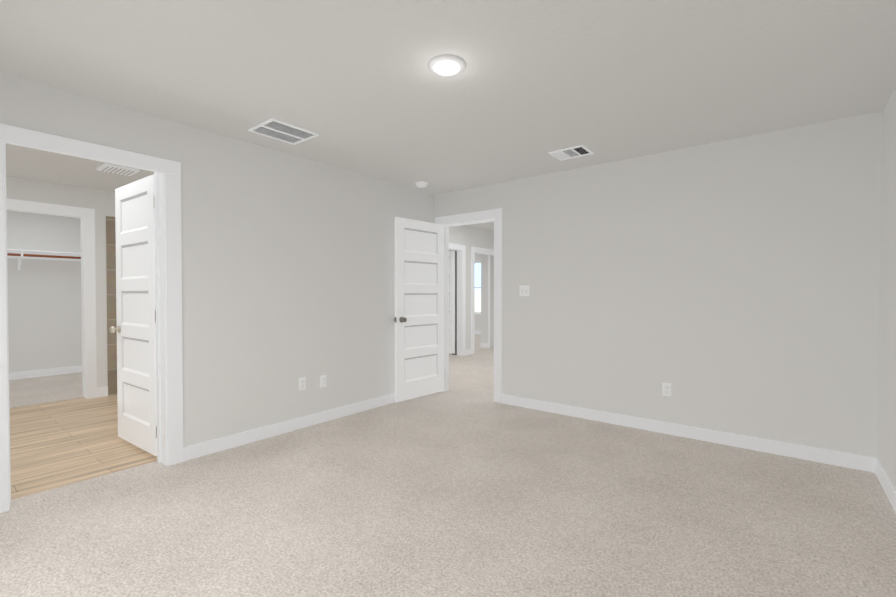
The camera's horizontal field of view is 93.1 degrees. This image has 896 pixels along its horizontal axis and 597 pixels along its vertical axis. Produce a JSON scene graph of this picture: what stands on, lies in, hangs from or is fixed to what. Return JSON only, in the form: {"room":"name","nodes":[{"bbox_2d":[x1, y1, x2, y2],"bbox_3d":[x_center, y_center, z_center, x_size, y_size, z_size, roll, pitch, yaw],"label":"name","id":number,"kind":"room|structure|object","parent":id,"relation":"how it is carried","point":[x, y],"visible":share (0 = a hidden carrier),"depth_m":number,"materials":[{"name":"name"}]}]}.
{"room":"empty bedroom","nodes":[
{"label":"empty bedroom","id":0,"kind":"room"},
{"bbox_2d":[7,210,81,372],"bbox_3d":[-6.162,-0.089,6.024,0.120,2.440,2.600,1,1,38],"label":"wall","id":1,"kind":"structure","parent":0,"point":[44,316],"depth_m":6.23,"materials":[{"name":"beige paint"}]},
{"bbox_2d":[7,249,80,270],"bbox_3d":[-5.990,-0.546,5.881,0.320,0.278,2.580,1,1,38],"label":"shelf","id":2,"kind":"object","parent":1,"relation":"attached to","point":[19,254],"visible":0.44,"depth_m":6.08,"materials":[{"name":"white paint"}]},
{"bbox_2d":[9,366,81,379],"bbox_3d":[-6.110,1.081,5.999,0.014,0.100,2.600,1,1,38],"label":"baseboard","id":3,"kind":"structure","parent":1,"relation":"attached to","point":[75,369],"depth_m":6.23,"materials":[{"name":"white paint"}]},
{"bbox_2d":[9,372,83,408],"bbox_3d":[-5.354,1.190,5.404,2.180,0.100,2.840,1,1,38],"label":"floor","id":4,"kind":"structure","parent":0,"point":[25,392],"depth_m":5.38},
{"bbox_2d":[6,176,114,387],"bbox_3d":[-4.476,-0.070,4.691,0.120,2.440,2.840,1,1,38],"label":"wall","id":5,"kind":"structure","parent":0,"point":[101,203],"depth_m":5.01,"materials":[{"name":"beige paint"}]},
{"bbox_2d":[6,198,96,398],"bbox_3d":[-4.500,0.091,4.662,0.120,2.120,0.800,1,1,38],"label":"door frame","id":6,"kind":"structure","parent":5,"relation":"attached to","point":[83,307],"depth_m":4.94,"materials":[{"name":"white paint"}]},
{"bbox_2d":[106,216,116,395],"bbox_3d":[-3.850,0.076,5.378,0.012,2.152,0.750,1,1,38],"label":"shower wall tile","id":7,"kind":"structure","parent":5,"relation":"attached to","point":[111,299],"depth_m":5.11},
{"bbox_2d":[10,395,156,499],"bbox_3d":[-3.366,1.219,3.832,2.890,0.088,2.840,1,1,38],"label":"floor","id":8,"kind":"structure","parent":0,"point":[53,445],"depth_m":3.41,"materials":[{"name":"brown wood"}]},
{"bbox_2d":[0,72,434,446],"bbox_3d":[-1.686,-0.052,3.512,0.180,2.440,4.690,1,1,38],"label":"wall","id":9,"kind":"structure","parent":0,"point":[288,271],"depth_m":3.55,"materials":[{"name":"beige paint"}]},
{"bbox_2d":[0,123,183,512],"bbox_3d":[-2.282,0.076,2.758,0.218,2.205,1.035,1,1,38],"label":"door frame","id":10,"kind":"structure","parent":9,"relation":"attached to","point":[170,170],"depth_m":2.99,"materials":[{"name":"white paint"}]},
{"bbox_2d":[109,175,156,455],"bbox_3d":[-2.451,0.118,3.319,0.770,2.060,0.165,1,1,38],"label":"bathroom door","id":11,"kind":"structure","parent":9,"relation":"in","point":[135,329],"depth_m":3.31,"materials":[{"name":"white paint"}]},
{"bbox_2d":[183,393,394,460],"bbox_3d":[-1.043,1.108,4.186,0.014,0.100,2.827,1,1,38],"label":"baseboard","id":12,"kind":"structure","parent":9,"relation":"attached to","point":[220,444],"depth_m":3.65,"materials":[{"name":"white paint"}]},
{"bbox_2d":[299,377,305,390],"bbox_3d":[-1.316,0.763,3.840,0.008,0.114,0.070,1,1,38],"label":"electrical outlet","id":13,"kind":"object","parent":9,"relation":"attached to","point":[302,383],"visible":1,"depth_m":3.84,"materials":[{"name":"white plastic"}]},
{"bbox_2d":[320,375,325,387],"bbox_3d":[-1.178,0.772,4.014,0.008,0.114,0.070,1,1,38],"label":"electrical outlet","id":14,"kind":"object","parent":9,"relation":"attached to","point":[322,380],"visible":1,"depth_m":4.01,"materials":[{"name":"white plastic"}]},
{"bbox_2d":[0,334,895,596],"bbox_3d":[0.096,1.164,7.220,10.040,0.100,12.690,1,1,38],"label":"floor","id":15,"kind":"structure","parent":0,"point":[440,494],"depth_m":2.30,"materials":[{"name":"beige carpet"}]},
{"bbox_2d":[0,0,895,194],"bbox_3d":[-2.347,-1.341,4.092,10.040,0.120,4.810,1,1,38],"label":"ceiling","id":16,"kind":"structure","parent":0,"point":[359,86],"depth_m":2.35,"materials":[{"name":"grey paint"}]},
{"bbox_2d":[96,163,139,175],"bbox_3d":[-3.234,-1.269,4.164,0.280,0.025,0.280,1,1,38],"label":"ceiling vent","id":17,"kind":"object","parent":16,"relation":"in","point":[116,169],"visible":1,"depth_m":4.13,"materials":[{"name":"white metal"}]},
{"bbox_2d":[248,118,318,144],"bbox_3d":[-1.240,-1.262,3.212,0.340,0.012,0.385,1,1,38],"label":"ceiling vent","id":18,"kind":"object","parent":16,"relation":"in","point":[282,131],"visible":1,"depth_m":3.19,"materials":[{"name":"white metal"}]},
{"bbox_2d":[415,181,427,187],"bbox_3d":[-0.293,-1.266,4.707,0.136,0.048,0.136,1,1,38],"label":"smoke detector","id":19,"kind":"object","parent":16,"relation":"attached to","point":[420,184],"visible":1,"depth_m":4.66,"materials":[{"name":"white plastic"}]},
{"bbox_2d":[428,54,465,75],"bbox_3d":[-0.006,-1.238,2.273,0.204,0.032,0.204,1,1,38],"label":"recessed light","id":20,"kind":"object","parent":16,"relation":"in","point":[446,65],"visible":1,"depth_m":2.23,"materials":[{"name":"white plastic"}]},
{"bbox_2d":[548,145,593,160],"bbox_3d":[1.069,-1.269,3.682,0.310,0.012,0.260,1,1,38],"label":"ceiling vent","id":21,"kind":"object","parent":16,"relation":"in","point":[572,152],"visible":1,"depth_m":3.67,"materials":[{"name":"white metal"}]},
{"bbox_2d":[452,251,456,354],"bbox_3d":[0.137,0.071,8.386,0.118,2.050,0.026,1,1,38],"label":"wall","id":22,"kind":"structure","parent":0,"point":[455,304],"depth_m":8.35,"materials":[{"name":"grey paint"}]},
{"bbox_2d":[449,251,454,353],"bbox_3d":[-0.159,0.056,8.585,0.751,2.020,0.165,1,1,38],"label":"hall door","id":23,"kind":"structure","parent":22,"relation":"in","point":[451,301],"depth_m":8.40,"materials":[{"name":"white paint"}]},
{"bbox_2d":[449,225,493,349],"bbox_3d":[1.133,-0.199,9.447,0.120,2.560,7.880,1,1,38],"label":"wall","id":24,"kind":"structure","parent":0,"point":[468,236],"depth_m":8.45,"materials":[{"name":"beige paint"}]},
{"bbox_2d":[449,243,493,355],"bbox_3d":[0.370,0.017,8.562,0.255,2.155,2.330,1,1,38],"label":"door frame","id":25,"kind":"structure","parent":24,"relation":"attached to","point":[473,249],"depth_m":8.32,"materials":[{"name":"white paint"}]},
{"bbox_2d":[466,331,487,354],"bbox_3d":[-1.011,1.020,10.176,4.394,0.100,6.302,1,1,38],"label":"baseboard","id":26,"kind":"structure","parent":24,"relation":"attached to","point":[483,345],"depth_m":9.48,"materials":[{"name":"white paint"}]},
{"bbox_2d":[475,253,480,330],"bbox_3d":[1.947,-0.235,11.913,7.100,2.560,0.120,1,1,38],"label":"wall","id":27,"kind":"structure","parent":0,"point":[477,316],"depth_m":12.67,"materials":[{"name":"beige paint"}]},
{"bbox_2d":[475,262,480,313],"bbox_3d":[0.915,-0.336,12.702,0.640,1.560,0.140,1,1,38],"label":"window","id":28,"kind":"structure","parent":27,"relation":"in","point":[477,287],"depth_m":12.78,"materials":[{"name":"glass"}]},
{"bbox_2d":[468,222,493,230],"bbox_3d":[0.481,-1.546,9.942,7.220,0.120,7.880,1,1,38],"label":"ceiling","id":29,"kind":"structure","parent":0,"point":[488,225],"depth_m":8.41,"materials":[{"name":"grey paint"}]},
{"bbox_2d":[481,254,493,347],"bbox_3d":[1.609,-0.214,10.485,0.200,2.560,2.540,1,1,38],"label":"wall","id":30,"kind":"structure","parent":0,"point":[484,298],"depth_m":9.51,"materials":[{"name":"beige paint"}]},
{"bbox_2d":[435,111,882,458],"bbox_3d":[1.390,-0.122,4.145,4.220,2.560,0.120,1,1,38],"label":"wall","id":31,"kind":"structure","parent":0,"point":[732,286],"depth_m":3.47,"materials":[{"name":"beige paint"}]},
{"bbox_2d":[394,217,443,401],"bbox_3d":[-0.329,0.109,4.925,0.165,2.020,0.768,1,1,38],"label":"bedroom door","id":32,"kind":"structure","parent":31,"relation":"in","point":[419,309],"depth_m":4.87,"materials":[{"name":"white paint"}]},
{"bbox_2d":[435,208,501,402],"bbox_3d":[0.260,0.068,5.040,0.960,2.155,0.158,1,1,38],"label":"door frame","id":33,"kind":"structure","parent":31,"relation":"attached to","point":[496,214],"depth_m":4.74,"materials":[{"name":"white paint"}]},
{"bbox_2d":[520,285,528,295],"bbox_3d":[0.809,-0.092,4.515,0.116,0.114,0.019,1,1,38],"label":"switch plate","id":34,"kind":"object","parent":31,"relation":"attached to","point":[524,290],"visible":1,"depth_m":4.52,"materials":[{"name":"white plastic"}]},
{"bbox_2d":[662,382,670,396],"bbox_3d":[1.894,0.780,3.678,0.070,0.114,0.008,1,1,38],"label":"electrical outlet","id":35,"kind":"object","parent":31,"relation":"attached to","point":[666,389],"visible":1,"depth_m":3.68,"materials":[{"name":"white plastic"}]},
{"bbox_2d":[502,394,870,471],"bbox_3d":[1.744,1.113,3.796,2.930,0.100,0.017,1,1,38],"label":"baseboard","id":36,"kind":"structure","parent":31,"relation":"attached to","point":[852,461],"depth_m":3.48,"materials":[{"name":"white paint"}]},
{"bbox_2d":[878,87,895,489],"bbox_3d":[1.508,-0.016,0.989,0.120,2.440,4.690,1,1,38],"label":"wall","id":37,"kind":"structure","parent":0,"point":[887,403],"depth_m":2.64,"materials":[{"name":"beige paint"}]},
{"bbox_2d":[871,457,895,512],"bbox_3d":[1.491,1.153,1.095,0.017,0.100,4.570,1,1,38],"label":"baseboard","id":38,"kind":"structure","parent":37,"relation":"attached to","point":[876,467],"depth_m":2.61,"materials":[{"name":"white paint"}]}
]}

